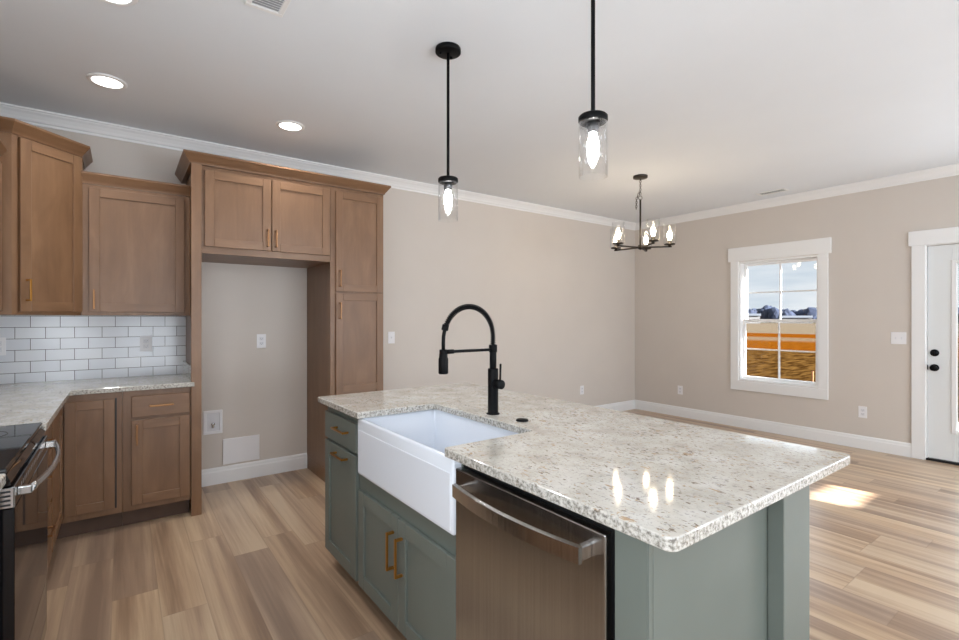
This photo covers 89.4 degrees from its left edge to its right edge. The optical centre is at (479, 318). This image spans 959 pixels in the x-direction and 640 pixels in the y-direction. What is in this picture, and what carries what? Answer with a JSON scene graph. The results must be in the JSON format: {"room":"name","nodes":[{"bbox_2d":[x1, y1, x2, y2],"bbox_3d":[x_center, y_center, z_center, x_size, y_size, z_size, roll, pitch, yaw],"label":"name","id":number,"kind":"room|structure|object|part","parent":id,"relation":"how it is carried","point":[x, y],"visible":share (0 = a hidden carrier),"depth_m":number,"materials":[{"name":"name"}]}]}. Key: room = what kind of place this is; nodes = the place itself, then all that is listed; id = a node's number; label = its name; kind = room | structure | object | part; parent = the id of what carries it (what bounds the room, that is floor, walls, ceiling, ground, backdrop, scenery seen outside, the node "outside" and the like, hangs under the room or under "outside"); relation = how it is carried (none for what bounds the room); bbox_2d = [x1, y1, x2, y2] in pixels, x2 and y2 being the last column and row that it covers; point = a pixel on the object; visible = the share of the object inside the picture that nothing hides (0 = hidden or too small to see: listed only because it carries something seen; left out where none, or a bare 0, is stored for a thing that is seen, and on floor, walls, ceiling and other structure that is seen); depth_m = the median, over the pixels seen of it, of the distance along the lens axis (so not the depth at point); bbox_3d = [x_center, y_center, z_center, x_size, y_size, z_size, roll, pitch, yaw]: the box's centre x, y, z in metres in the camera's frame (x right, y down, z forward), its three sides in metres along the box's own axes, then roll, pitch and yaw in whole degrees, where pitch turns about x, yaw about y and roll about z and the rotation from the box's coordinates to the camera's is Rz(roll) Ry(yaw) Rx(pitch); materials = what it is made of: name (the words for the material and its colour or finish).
{"room":"kitchen","nodes":[
{"label":"kitchen","id":0,"kind":"room"},
{"bbox_2d":[11,125,634,500],"bbox_3d":[-0.557,-0.028,5.190,7.331,2.745,0.150,0,0,-36],"label":"wall","id":1,"kind":"structure","parent":0,"point":[559,301],"depth_m":5.21,"materials":[{"name":"beige paint"}]},
{"bbox_2d":[0,116,92,314],"bbox_3d":[-2.859,-0.576,2.989,0.713,1.112,0.662,0,0,-36],"label":"upper cabinet","id":2,"kind":"object","parent":1,"relation":"attached to","point":[42,178],"visible":1,"depth_m":2.92,"materials":[{"name":"brown wood"}]},
{"bbox_3d":[-2.633,-0.165,2.830,0.034,0.130,0.010,0,0,9],"label":"handle","id":3,"kind":"part","parent":2,"relation":"part of","materials":[{"name":"gold metal"}]},
{"bbox_3d":[-2.756,-1.095,2.973,0.312,0.073,0.972,0,0,9],"label":"crown moulding","id":4,"kind":"part","parent":2,"relation":"part of","materials":[{"name":"brown wood"}]},
{"bbox_3d":[-2.635,-0.545,2.987,0.018,1.010,0.373,0,0,9],"label":"door","id":5,"kind":"part","parent":2,"relation":"part of","materials":[{"name":"brown wood"}]},
{"bbox_2d":[0,315,185,383],"bbox_3d":[-2.823,0.206,3.422,1.283,0.451,0.008,0,0,-36],"label":"tile backsplash","id":6,"kind":"structure","parent":1,"relation":"attached to","point":[38,348],"depth_m":3.44,"materials":[{"name":"white tile"}]},
{"bbox_2d":[0,337,5,354],"bbox_3d":[-3.150,0.185,3.170,0.072,0.118,0.008,0,0,-36],"label":"wall outlet","id":7,"kind":"object","parent":6,"relation":"attached to","point":[2,339],"visible":1,"depth_m":3.18,"materials":[{"name":"white plastic"}]},
{"bbox_2d":[140,336,151,351],"bbox_3d":[-2.508,0.190,3.643,0.075,0.118,0.008,0,0,-36],"label":"wall outlet","id":8,"kind":"object","parent":6,"relation":"attached to","point":[145,341],"visible":1,"depth_m":3.64,"materials":[{"name":"white plastic"}]},
{"bbox_2d":[81,171,190,315],"bbox_3d":[-2.447,-0.491,3.472,0.616,0.942,0.371,0,0,-36],"label":"upper cabinet","id":9,"kind":"object","parent":1,"relation":"attached to","point":[136,244],"visible":1,"depth_m":3.35,"materials":[{"name":"brown wood"}]},
{"bbox_3d":[-2.542,-0.125,3.193,0.010,0.130,0.034,0,0,-36],"label":"handle","id":10,"kind":"part","parent":9,"relation":"part of","materials":[{"name":"gold metal"}]},
{"bbox_3d":[-2.356,-0.925,3.349,0.616,0.073,0.038,0,0,-36],"label":"crown moulding","id":11,"kind":"part","parent":9,"relation":"part of","materials":[{"name":"brown wood"}]},
{"bbox_2d":[203,410,221,434],"bbox_3d":[-2.155,0.840,3.914,0.136,0.190,0.021,0,0,-36],"label":"box","id":12,"kind":"object","parent":1,"relation":"attached to","point":[212,420],"visible":1,"depth_m":3.91,"materials":[{"name":"white plastic"}]},
{"bbox_2d":[223,435,258,464],"bbox_3d":[-1.985,1.093,4.039,0.278,0.208,0.010,0,0,-36],"label":"access panel","id":13,"kind":"object","parent":1,"relation":"attached to","point":[246,448],"visible":1,"depth_m":4.03,"materials":[{"name":"white plastic"}]},
{"bbox_2d":[202,453,306,486],"bbox_3d":[-1.913,1.278,4.089,0.898,0.134,0.016,0,0,-36],"label":"baseboard","id":14,"kind":"structure","parent":1,"relation":"attached to","point":[230,473],"depth_m":4.08,"materials":[{"name":"white paint"}]},
{"bbox_2d":[257,334,265,347],"bbox_3d":[-1.861,0.194,4.131,0.072,0.118,0.008,0,0,-36],"label":"wall outlet","id":15,"kind":"object","parent":1,"relation":"attached to","point":[261,338],"visible":1,"depth_m":4.13,"materials":[{"name":"white plastic"}]},
{"bbox_2d":[202,165,329,267],"bbox_3d":[-1.720,-0.752,3.827,0.898,0.605,0.661,0,0,-36],"label":"upper cabinet","id":16,"kind":"object","parent":1,"relation":"attached to","point":[248,218],"visible":0.98,"depth_m":3.58,"materials":[{"name":"brown wood"}]},
{"bbox_3d":[-1.723,-0.761,3.468,0.432,0.527,0.018,0,0,-36],"label":"door","id":17,"kind":"part","parent":16,"relation":"part of","materials":[{"name":"brown wood"}]},
{"bbox_3d":[-1.508,-0.590,3.595,0.010,0.130,0.034,0,0,-36],"label":"handle","id":18,"kind":"part","parent":16,"relation":"part of","materials":[{"name":"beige metal"}]},
{"bbox_2d":[175,149,390,194],"bbox_3d":[-1.560,-1.093,3.946,1.518,0.073,0.660,0,0,-36],"label":"crown molding","id":19,"kind":"structure","parent":16,"relation":"on","point":[183,170],"depth_m":3.60,"materials":[{"name":"brown wood"}]},
{"bbox_3d":[-1.369,-0.761,3.729,0.434,0.527,0.018,0,0,-36],"label":"door","id":20,"kind":"part","parent":16,"relation":"part of","materials":[{"name":"brown wood"}]},
{"bbox_2d":[388,332,394,343],"bbox_3d":[-0.880,0.193,4.850,0.072,0.118,0.016,0,0,-36],"label":"light switch","id":21,"kind":"object","parent":1,"relation":"attached to","point":[391,335],"visible":1,"depth_m":4.85,"materials":[{"name":"white plastic"}]},
{"bbox_2d":[580,385,583,394],"bbox_3d":[1.381,0.966,6.521,0.072,0.118,0.008,0,0,-36],"label":"wall outlet","id":22,"kind":"object","parent":1,"relation":"attached to","point":[581,387],"visible":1,"depth_m":6.52,"materials":[{"name":"white plastic"}]},
{"bbox_2d":[595,400,634,410],"bbox_3d":[0.566,1.278,5.915,4.330,0.134,0.016,0,0,-36],"label":"baseboard","id":23,"kind":"structure","parent":1,"relation":"attached to","point":[625,405],"depth_m":7.00,"materials":[{"name":"white paint"}]},
{"bbox_2d":[0,0,958,222],"bbox_3d":[2.167,-1.460,1.494,7.331,0.120,9.334,0,0,-36],"label":"ceiling","id":24,"kind":"structure","parent":0,"point":[720,103],"depth_m":2.90,"materials":[{"name":"paint"}]},
{"bbox_2d":[86,73,127,89],"bbox_3d":[-2.196,-1.395,2.856,0.196,0.010,0.196,0,0,-36],"label":"recessed light","id":25,"kind":"object","parent":24,"relation":"in","point":[100,79],"visible":1,"depth_m":2.85,"materials":[{"name":"white paint"}]},
{"bbox_2d":[102,0,137,5],"bbox_3d":[-1.577,-1.395,2.067,0.196,0.010,0.196,0,0,-36],"label":"recessed light","id":26,"kind":"object","parent":24,"relation":"in","point":[114,2],"visible":1,"depth_m":2.13,"materials":[{"name":"white paint"}]},
{"bbox_2d":[244,0,290,17],"bbox_3d":[-0.891,-1.395,2.076,0.160,0.009,0.300,0,0,-36],"label":"ceiling vent","id":27,"kind":"object","parent":24,"relation":"in","point":[279,7],"visible":1,"depth_m":2.16,"materials":[{"name":"white metal"}]},
{"bbox_2d":[276,120,304,131],"bbox_3d":[-1.374,-1.395,3.516,0.196,0.010,0.196,0,0,-36],"label":"recessed light","id":28,"kind":"object","parent":24,"relation":"in","point":[288,125],"visible":1,"depth_m":3.50,"materials":[{"name":"white paint"}]},
{"bbox_2d":[435,42,460,220],"bbox_3d":[-0.163,-0.954,2.514,0.132,0.893,0.132,0,0,-36],"label":"pendant light","id":29,"kind":"object","parent":24,"relation":"hanging from","point":[448,51],"visible":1,"depth_m":2.50,"materials":[{"name":"black metal"}]},
{"bbox_2d":[444,182,451,190],"bbox_3d":[-0.163,-0.683,2.514,0.045,0.036,0.045,0,0,-36],"label":"socket","id":30,"kind":"object","parent":29,"relation":"attached to","point":[447,185],"depth_m":2.50,"materials":[{"name":"grey metal"}]},
{"bbox_3d":[-0.163,-0.625,2.514,0.044,0.090,0.044,0,0,-36],"label":"bulb","id":31,"kind":"part","parent":29,"relation":"part of","materials":[{"name":"white glass"}]},
{"bbox_3d":[-0.163,-1.048,2.514,0.015,0.665,0.015,0,0,-36],"label":"rod","id":32,"kind":"part","parent":29,"relation":"part of","materials":[{"name":"black metal"}]},
{"bbox_2d":[578,0,607,178],"bbox_3d":[0.408,-0.954,1.739,0.132,0.893,0.132,0,0,-36],"label":"pendant light","id":33,"kind":"object","parent":24,"relation":"hanging from","point":[593,119],"visible":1,"depth_m":1.73,"materials":[{"name":"black metal"}]},
{"bbox_2d":[587,121,598,134],"bbox_3d":[0.408,-0.683,1.739,0.045,0.036,0.045,0,0,-36],"label":"socket","id":34,"kind":"object","parent":33,"relation":"attached to","point":[592,126],"depth_m":1.72,"materials":[{"name":"grey"}]},
{"bbox_3d":[0.408,-1.048,1.739,0.015,0.665,0.015,0,0,-36],"label":"rod","id":35,"kind":"part","parent":33,"relation":"part of","materials":[{"name":"black metal"}]},
{"bbox_3d":[0.408,-0.625,1.739,0.044,0.090,0.044,0,0,-36],"label":"bulb","id":36,"kind":"part","parent":33,"relation":"part of","materials":[{"name":"white glass"}]},
{"bbox_3d":[0.408,-0.603,1.739,0.102,0.192,0.102,0,0,-36],"label":"lamp shade","id":37,"kind":"part","parent":33,"relation":"part of","materials":[{"name":"clear glass"}]},
{"bbox_2d":[610,174,675,251],"bbox_3d":[1.565,-1.035,4.773,0.631,0.730,0.621,0,0,-36],"label":"chandelier","id":38,"kind":"object","parent":24,"relation":"hanging from","point":[617,244],"visible":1,"depth_m":4.73,"materials":[{"name":"brown metal"}]},
{"bbox_3d":[1.334,-0.804,4.653,0.047,0.092,0.047,0,0,-36],"label":"bulb","id":39,"kind":"part","parent":38,"relation":"part of","materials":[{"name":"white glass"}]},
{"bbox_3d":[1.480,-0.697,4.878,0.012,0.015,0.277,0,0,-42],"label":"arm","id":40,"kind":"part","parent":38,"relation":"part of","materials":[{"name":"brown metal"}]},
{"bbox_3d":[1.442,-0.697,4.701,0.277,0.015,0.012,0,0,-24],"label":"arm","id":41,"kind":"part","parent":38,"relation":"part of","materials":[{"name":"brown metal"}]},
{"bbox_3d":[1.562,-1.224,4.764,0.060,0.312,0.019,0,0,0],"label":"chain","id":42,"kind":"part","parent":38,"relation":"part of","materials":[{"name":"brown metal"}]},
{"bbox_3d":[1.582,-0.919,4.764,0.052,0.498,0.052,0,0,-36],"label":"stem","id":43,"kind":"part","parent":38,"relation":"part of","materials":[{"name":"brown metal"}]},
{"bbox_3d":[1.611,-0.804,4.493,0.047,0.092,0.047,0,0,-36],"label":"bulb","id":44,"kind":"part","parent":38,"relation":"part of","materials":[{"name":"white glass"}]},
{"bbox_3d":[1.732,-0.697,4.732,0.277,0.015,0.012,0,0,12],"label":"arm","id":45,"kind":"part","parent":38,"relation":"part of","materials":[{"name":"brown metal"}]},
{"bbox_3d":[1.848,-0.804,4.707,0.047,0.092,0.047,0,0,-36],"label":"bulb","id":46,"kind":"part","parent":38,"relation":"part of","materials":[{"name":"white glass"}]},
{"bbox_2d":[755,188,789,195],"bbox_3d":[3.235,-1.395,5.353,0.140,0.009,0.300,0,0,-36],"label":"ceiling vent","id":47,"kind":"object","parent":24,"relation":"in","point":[781,189],"visible":1,"depth_m":5.35,"materials":[{"name":"white metal"}]},
{"bbox_2d":[44,409,958,639],"bbox_3d":[2.167,1.405,1.494,7.331,0.120,9.334,0,0,-36],"label":"floor","id":48,"kind":"structure","parent":0,"point":[256,563],"depth_m":2.59,"materials":[{"name":"brown wood"}]},
{"bbox_2d":[0,422,60,639],"bbox_3d":[-1.770,0.884,1.511,0.693,0.922,0.758,0,0,-36],"label":"range","id":49,"kind":"object","parent":48,"relation":"on","point":[23,447],"visible":0.99,"depth_m":1.54,"materials":[{"name":"black"}]},
{"bbox_2d":[0,422,41,473],"bbox_3d":[-1.802,0.431,1.486,0.612,0.018,0.758,0,0,-36],"label":"cooktop","id":50,"kind":"object","parent":49,"relation":"in","point":[16,441],"depth_m":1.66,"materials":[{"name":"grey glass"}]},
{"bbox_3d":[-1.558,0.794,1.667,0.037,0.511,0.752,0,0,-36],"label":"oven door","id":51,"kind":"part","parent":49,"relation":"part of","materials":[{"name":"black glass"}]},
{"bbox_3d":[-1.558,0.508,1.667,0.036,0.062,0.752,0,0,-36],"label":"door rail","id":52,"kind":"part","parent":49,"relation":"part of","materials":[{"name":"silver metal"}]},
{"bbox_3d":[-1.566,0.457,1.661,0.040,0.033,0.758,0,0,-36],"label":"control panel","id":53,"kind":"part","parent":49,"relation":"part of","materials":[{"name":"black"}]},
{"bbox_3d":[-1.559,1.163,1.666,0.035,0.213,0.752,0,0,-36],"label":"storage drawer","id":54,"kind":"part","parent":49,"relation":"part of","materials":[{"name":"brown wood"}]},
{"bbox_3d":[-1.518,0.505,1.696,0.067,0.026,0.660,0,0,-36],"label":"handle","id":55,"kind":"part","parent":49,"relation":"part of","materials":[{"name":"silver metal"}]},
{"bbox_2d":[45,423,55,566],"bbox_3d":[-2.211,0.905,2.044,0.628,0.880,0.610,0,0,-36],"label":"base cabinet","id":56,"kind":"object","parent":48,"relation":"on","point":[51,528],"visible":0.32,"depth_m":2.36,"materials":[{"name":"brown wood"}]},
{"bbox_3d":[-1.993,0.568,2.205,0.018,0.138,0.560,0,0,-36],"label":"drawer","id":57,"kind":"part","parent":56,"relation":"part of","materials":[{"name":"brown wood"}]},
{"bbox_3d":[-1.993,1.059,2.205,0.018,0.276,0.560,0,0,-36],"label":"drawer","id":58,"kind":"part","parent":56,"relation":"part of","materials":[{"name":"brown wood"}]},
{"bbox_3d":[-1.993,0.780,2.205,0.018,0.250,0.560,0,0,-36],"label":"drawer","id":59,"kind":"part","parent":56,"relation":"part of","materials":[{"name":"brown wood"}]},
{"bbox_3d":[-1.969,0.976,2.216,0.034,0.010,0.135,0,0,-36],"label":"handle","id":60,"kind":"part","parent":56,"relation":"part of","materials":[{"name":"gold metal"}]},
{"bbox_2d":[49,392,121,551],"bbox_3d":[-2.637,0.905,2.832,0.883,0.880,1.160,0,0,-36],"label":"base cabinet","id":61,"kind":"object","parent":48,"relation":"on","point":[87,477],"visible":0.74,"depth_m":2.98,"materials":[{"name":"brown wood"}]},
{"bbox_3d":[-2.339,0.850,2.675,0.018,0.686,0.523,0,0,-36],"label":"door","id":62,"kind":"part","parent":61,"relation":"part of","materials":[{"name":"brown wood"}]},
{"bbox_3d":[-2.392,0.850,2.975,0.242,0.686,0.018,0,0,-36],"label":"door","id":63,"kind":"part","parent":61,"relation":"part of","materials":[{"name":"brown wood"}]},
{"bbox_2d":[0,374,193,430],"bbox_3d":[-2.296,0.448,2.708,1.282,0.030,1.780,0,0,-36],"label":"countertop","id":64,"kind":"structure","parent":61,"relation":"on","point":[32,402],"depth_m":2.91,"materials":[{"name":"beige stone"}]},
{"bbox_2d":[183,361,190,379],"bbox_3d":[-2.135,0.383,3.553,0.020,0.100,0.595,0,0,-36],"label":"granite side splash","id":65,"kind":"object","parent":64,"relation":"on","point":[186,366],"visible":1,"depth_m":3.56,"materials":[{"name":"grey stone"}]},
{"bbox_2d":[123,387,190,525],"bbox_3d":[-2.281,0.905,3.409,0.373,0.880,0.653,0,0,-36],"label":"base cabinet","id":66,"kind":"object","parent":48,"relation":"on","point":[156,422],"visible":0.97,"depth_m":3.18,"materials":[{"name":"brown wood"}]},
{"bbox_3d":[-2.188,0.745,3.093,0.010,0.130,0.034,0,0,-36],"label":"handle","id":67,"kind":"part","parent":66,"relation":"part of","materials":[{"name":"beige metal"}]},
{"bbox_3d":[-2.097,0.568,3.192,0.320,0.138,0.018,0,0,-36],"label":"drawer","id":68,"kind":"part","parent":66,"relation":"part of","materials":[{"name":"brown wood"}]},
{"bbox_3d":[-2.097,0.926,3.192,0.320,0.542,0.018,0,0,-36],"label":"door","id":69,"kind":"part","parent":66,"relation":"part of","materials":[{"name":"brown wood"}]},
{"bbox_3d":[-2.082,0.568,3.172,0.135,0.010,0.034,0,0,-36],"label":"handle","id":70,"kind":"part","parent":66,"relation":"part of","materials":[{"name":"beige metal"}]},
{"bbox_2d":[186,163,201,516],"bbox_3d":[-2.117,0.145,3.555,0.062,2.400,0.631,0,0,-36],"label":"end panel","id":71,"kind":"object","parent":48,"relation":"on","point":[194,321],"visible":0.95,"depth_m":3.30,"materials":[{"name":"brown wood"}]},
{"bbox_2d":[325,407,359,581],"bbox_3d":[-0.479,0.905,2.636,0.653,0.880,0.452,0,0,-36],"label":"base cabinet","id":72,"kind":"object","parent":48,"relation":"on","point":[342,477],"visible":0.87,"depth_m":2.44,"materials":[{"name":"green paint"}]},
{"bbox_3d":[-0.705,0.690,2.421,0.034,0.010,0.160,0,0,-36],"label":"handle","id":73,"kind":"part","parent":72,"relation":"part of","materials":[{"name":"gold metal"}]},
{"bbox_3d":[-0.698,0.558,2.412,0.034,0.010,0.160,0,0,-36],"label":"handle","id":74,"kind":"part","parent":72,"relation":"part of","materials":[{"name":"gold metal"}]},
{"bbox_3d":[-0.705,0.570,2.465,0.018,0.139,0.431,0,0,-36],"label":"drawer","id":75,"kind":"part","parent":72,"relation":"part of","materials":[{"name":"green paint"}]},
{"bbox_2d":[307,186,382,481],"bbox_3d":[-1.173,0.145,4.231,0.462,2.400,0.661,0,0,-36],"label":"pantry cabinet","id":76,"kind":"object","parent":48,"relation":"on","point":[345,293],"visible":0.79,"depth_m":4.02,"materials":[{"name":"brown wood"}]},
{"bbox_3d":[-1.364,1.290,4.118,0.019,0.109,0.600,0,0,-36],"label":"panel","id":77,"kind":"part","parent":76,"relation":"part of","materials":[{"name":"brown wood"}]},
{"bbox_3d":[-1.115,-0.060,3.884,0.010,0.135,0.034,0,0,-36],"label":"handle","id":78,"kind":"part","parent":76,"relation":"part of","materials":[{"name":"beige metal"}]},
{"bbox_3d":[-1.115,-0.320,3.884,0.010,0.135,0.034,0,0,-36],"label":"handle","id":79,"kind":"part","parent":76,"relation":"part of","materials":[{"name":"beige metal"}]},
{"bbox_3d":[-0.990,0.503,4.008,0.409,1.413,0.018,0,0,-36],"label":"door","id":80,"kind":"part","parent":76,"relation":"part of","materials":[{"name":"brown wood"}]},
{"bbox_3d":[-0.990,-0.621,4.008,0.409,0.808,0.018,0,0,-36],"label":"door","id":81,"kind":"part","parent":76,"relation":"part of","materials":[{"name":"brown wood"}]},
{"bbox_2d":[358,464,462,639],"bbox_3d":[-0.090,0.905,2.109,0.653,0.880,0.855,0,0,-36],"label":"base cabinet","id":82,"kind":"object","parent":48,"relation":"on","point":[407,562],"visible":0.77,"depth_m":1.89,"materials":[{"name":"green paint"}]},
{"bbox_3d":[-0.440,1.023,2.106,0.018,0.444,0.402,0,0,-36],"label":"door","id":83,"kind":"part","parent":82,"relation":"part of","materials":[{"name":"green paint"}]},
{"bbox_3d":[-0.363,0.940,1.958,0.034,0.155,0.012,0,0,-36],"label":"handle","id":84,"kind":"part","parent":82,"relation":"part of","materials":[{"name":"gold metal"}]},
{"bbox_3d":[-0.318,0.940,1.897,0.034,0.155,0.012,0,0,-36],"label":"handle","id":85,"kind":"part","parent":82,"relation":"part of","materials":[{"name":"gold metal"}]},
{"bbox_3d":[-0.195,1.023,1.773,0.018,0.444,0.417,0,0,-36],"label":"door","id":86,"kind":"part","parent":82,"relation":"part of","materials":[{"name":"green paint"}]},
{"bbox_2d":[452,465,614,639],"bbox_3d":[0.322,0.914,1.491,0.682,0.862,0.625,0,0,-36],"label":"dishwasher","id":87,"kind":"object","parent":48,"relation":"on","point":[529,566],"visible":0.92,"depth_m":1.29,"materials":[{"name":"silver metal"}]},
{"bbox_3d":[0.078,0.538,1.310,0.074,0.042,0.520,0,0,-36],"label":"handle","id":88,"kind":"part","parent":87,"relation":"part of","materials":[{"name":"silver metal"}]},
{"bbox_2d":[318,383,849,551],"bbox_3d":[0.146,0.442,2.099,1.002,0.038,2.139,0,0,-36],"label":"countertop","id":89,"kind":"structure","parent":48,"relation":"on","point":[666,485],"depth_m":1.48,"materials":[{"name":"stone"}]},
{"bbox_2d":[358,409,518,534],"bbox_3d":[-0.156,0.593,2.053,0.432,0.260,0.812,0,0,-36],"label":"farmhouse sink","id":90,"kind":"object","parent":89,"relation":"in","point":[402,454],"visible":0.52,"depth_m":2.00,"materials":[{"name":"white ceramic"}]},
{"bbox_3d":[-0.328,0.612,1.926,0.006,0.194,0.782,0,0,-36],"label":"apron panel","id":91,"kind":"part","parent":90,"relation":"part of","materials":[{"name":"white ceramic"}]},
{"bbox_2d":[438,304,504,414],"bbox_3d":[-0.032,0.184,2.096,0.314,0.494,0.092,0,0,-36],"label":"kitchen faucet","id":92,"kind":"object","parent":89,"relation":"on","point":[494,384],"visible":1,"depth_m":2.14,"materials":[{"name":"black metal"}]},
{"bbox_3d":[-0.052,0.142,2.101,0.280,0.022,0.033,0,0,-36],"label":"support arm","id":93,"kind":"part","parent":92,"relation":"part of","materials":[{"name":"black metal"}]},
{"bbox_3d":[0.085,0.293,2.151,0.041,0.041,0.042,0,0,-36],"label":"handle","id":94,"kind":"part","parent":92,"relation":"part of","materials":[{"name":"black metal"}]},
{"bbox_3d":[0.092,0.241,2.142,0.010,0.080,0.014,0,0,-36],"label":"lever","id":95,"kind":"part","parent":92,"relation":"part of","materials":[{"name":"black metal"}]},
{"bbox_3d":[0.179,0.427,2.035,0.052,0.008,0.052,0,0,-36],"label":"air switch button","id":96,"kind":"part","parent":89,"relation":"part of","materials":[{"name":"black metal"}]},
{"bbox_2d":[615,485,808,639],"bbox_3d":[0.063,0.905,2.030,0.740,0.880,2.062,0,0,-36],"label":"island end panel","id":97,"kind":"object","parent":48,"relation":"on","point":[748,579],"visible":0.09,"depth_m":1.21,"materials":[{"name":"green paint"}]},
{"bbox_3d":[0.652,0.905,1.247,0.720,0.880,0.018,0,0,-36],"label":"panel","id":98,"kind":"part","parent":97,"relation":"part of","materials":[{"name":"green paint"}]},
{"bbox_3d":[0.882,0.905,1.379,0.174,0.880,0.042,0,0,-36],"label":"post","id":99,"kind":"part","parent":97,"relation":"part of","materials":[{"name":"green paint"}]},
{"bbox_3d":[-1.231,0.905,0.696,0.604,0.880,1.180,0,0,-36],"label":"base cabinet","id":100,"kind":"object","parent":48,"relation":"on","visible":0},
{"bbox_2d":[0,474,5,490],"bbox_3d":[-1.220,0.448,0.691,0.621,0.030,1.200,0,0,-36],"label":"countertop","id":101,"kind":"structure","parent":100,"relation":"on","point":[2,476],"depth_m":1.32,"materials":[{"name":"beige stone"}]},
{"bbox_2d":[635,175,958,442],"bbox_3d":[5.102,-0.028,3.564,0.150,2.745,9.184,0,0,-36],"label":"wall","id":102,"kind":"structure","parent":0,"point":[683,289],"depth_m":5.30,"materials":[{"name":"beige paint"}]},
{"bbox_2d":[0,102,958,229],"bbox_3d":[2.167,-1.353,1.494,7.031,0.091,9.034,0,0,-36],"label":"trim","id":103,"kind":"structure","parent":102,"relation":"attached to","point":[32,116],"depth_m":4.59,"materials":[{"name":"white paint"}]},
{"bbox_2d":[678,386,682,394],"bbox_3d":[2.746,0.982,6.626,0.008,0.118,0.072,0,0,-36],"label":"wall outlet","id":104,"kind":"object","parent":102,"relation":"attached to","point":[680,388],"visible":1,"depth_m":6.62,"materials":[{"name":"white plastic"}]},
{"bbox_2d":[635,400,911,457],"bbox_3d":[3.245,1.278,5.943,0.016,0.134,3.149,0,0,-36],"label":"baseboard","id":105,"kind":"structure","parent":102,"relation":"attached to","point":[833,437],"depth_m":5.54,"materials":[{"name":"white paint"}]},
{"bbox_2d":[728,237,831,399],"bbox_3d":[3.517,0.005,5.692,0.176,1.755,1.096,0,0,-36],"label":"window","id":106,"kind":"structure","parent":102,"relation":"in","point":[822,247],"depth_m":5.67,"materials":[{"name":"white paint"}]},
{"bbox_3d":[3.527,0.377,5.700,0.035,0.733,0.820,0,0,-36],"label":"sash","id":107,"kind":"part","parent":106,"relation":"part of","materials":[{"name":"white paint"}]},
{"bbox_3d":[3.557,-0.314,5.722,0.035,0.728,0.820,0,0,-36],"label":"sash","id":108,"kind":"part","parent":106,"relation":"part of","materials":[{"name":"clear glass"}]},
{"bbox_2d":[858,406,866,417],"bbox_3d":[3.950,0.967,4.992,0.008,0.118,0.072,0,0,-36],"label":"wall outlet","id":109,"kind":"object","parent":102,"relation":"attached to","point":[862,411],"visible":1,"depth_m":4.99,"materials":[{"name":"white plastic"}]},
{"bbox_2d":[891,332,905,343],"bbox_3d":[4.117,0.195,4.759,0.016,0.118,0.118,0,0,-36],"label":"light switch","id":110,"kind":"object","parent":102,"relation":"attached to","point":[896,337],"visible":1,"depth_m":4.76,"materials":[{"name":"white plastic"}]},
{"bbox_2d":[908,227,958,465],"bbox_3d":[4.554,0.255,4.260,0.205,2.180,1.166,0,0,-36],"label":"door","id":111,"kind":"structure","parent":102,"relation":"in","point":[935,252],"depth_m":4.55,"materials":[{"name":"white paint"}]},
{"bbox_3d":[4.261,0.465,4.542,0.067,0.066,0.066,0,0,-36],"label":"knob","id":112,"kind":"part","parent":111,"relation":"part of","materials":[{"name":"black metal"}]},
{"bbox_3d":[4.544,0.265,4.252,0.064,1.606,0.572,0,0,-36],"label":"glazing frame","id":113,"kind":"part","parent":111,"relation":"part of","materials":[{"name":"white paint"}]},
{"label":"outside","id":114,"kind":"structure","parent":0,"visible":0},
{"bbox_2d":[746,322,958,421],"bbox_3d":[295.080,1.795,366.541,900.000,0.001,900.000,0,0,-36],"label":"field","id":115,"kind":"structure","parent":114,"point":[799,366],"depth_m":26.18,"materials":[{"name":"brown plant"}]},
{"bbox_2d":[746,314,760,322],"bbox_3d":[97.426,0.045,174.666,7.100,3.500,6.800,0,0,29],"label":"farm building","id":116,"kind":"structure","parent":115,"relation":"on","point":[750,316],"depth_m":171.61,"materials":[{"name":"grey"}]},
{"bbox_2d":[782,316,812,318],"bbox_3d":[117.904,0.395,179.787,9.600,2.800,6.800,0,0,33],"label":"farm building","id":117,"kind":"structure","parent":115,"relation":"on","point":[783,317],"depth_m":177.66,"materials":[{"name":"grey"}]},
{"bbox_2d":[811,371,813,381],"bbox_3d":[9.235,1.630,13.427,0.040,0.330,0.040,0,0,-36],"label":"stake","id":118,"kind":"object","parent":115,"relation":"on","point":[812,372],"visible":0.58,"depth_m":13.42,"materials":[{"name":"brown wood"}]},
{"bbox_2d":[748,305,958,322],"bbox_3d":[105.302,-2.651,224.666,165.513,8.891,270.622,0,0,-36],"label":"treeline","id":119,"kind":"object","parent":115,"relation":"on","point":[767,312],"visible":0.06,"depth_m":211.70,"materials":[{"name":"blue plant"}]},
{"bbox_3d":[-0.679,-0.028,-0.697,0.150,2.745,9.184,0,0,-36],"label":"wall","id":120,"kind":"structure","parent":0,"visible":0},
{"bbox_2d":[0,139,6,310],"bbox_3d":[-2.483,-0.489,2.182,0.356,0.938,1.140,0,0,-36],"label":"upper cabinet","id":121,"kind":"object","parent":120,"relation":"attached to","point":[3,149],"visible":1,"depth_m":2.69,"materials":[{"name":"brown wood"}]},
{"bbox_3d":[-2.520,-0.454,2.489,0.018,0.823,0.535,0,0,-36],"label":"door","id":122,"kind":"part","parent":121,"relation":"part of","materials":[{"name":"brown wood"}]},
{"bbox_3d":[-2.354,-0.931,2.278,0.035,0.053,1.136,0,0,-36],"label":"crown moulding","id":123,"kind":"part","parent":121,"relation":"part of","materials":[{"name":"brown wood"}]}
]}

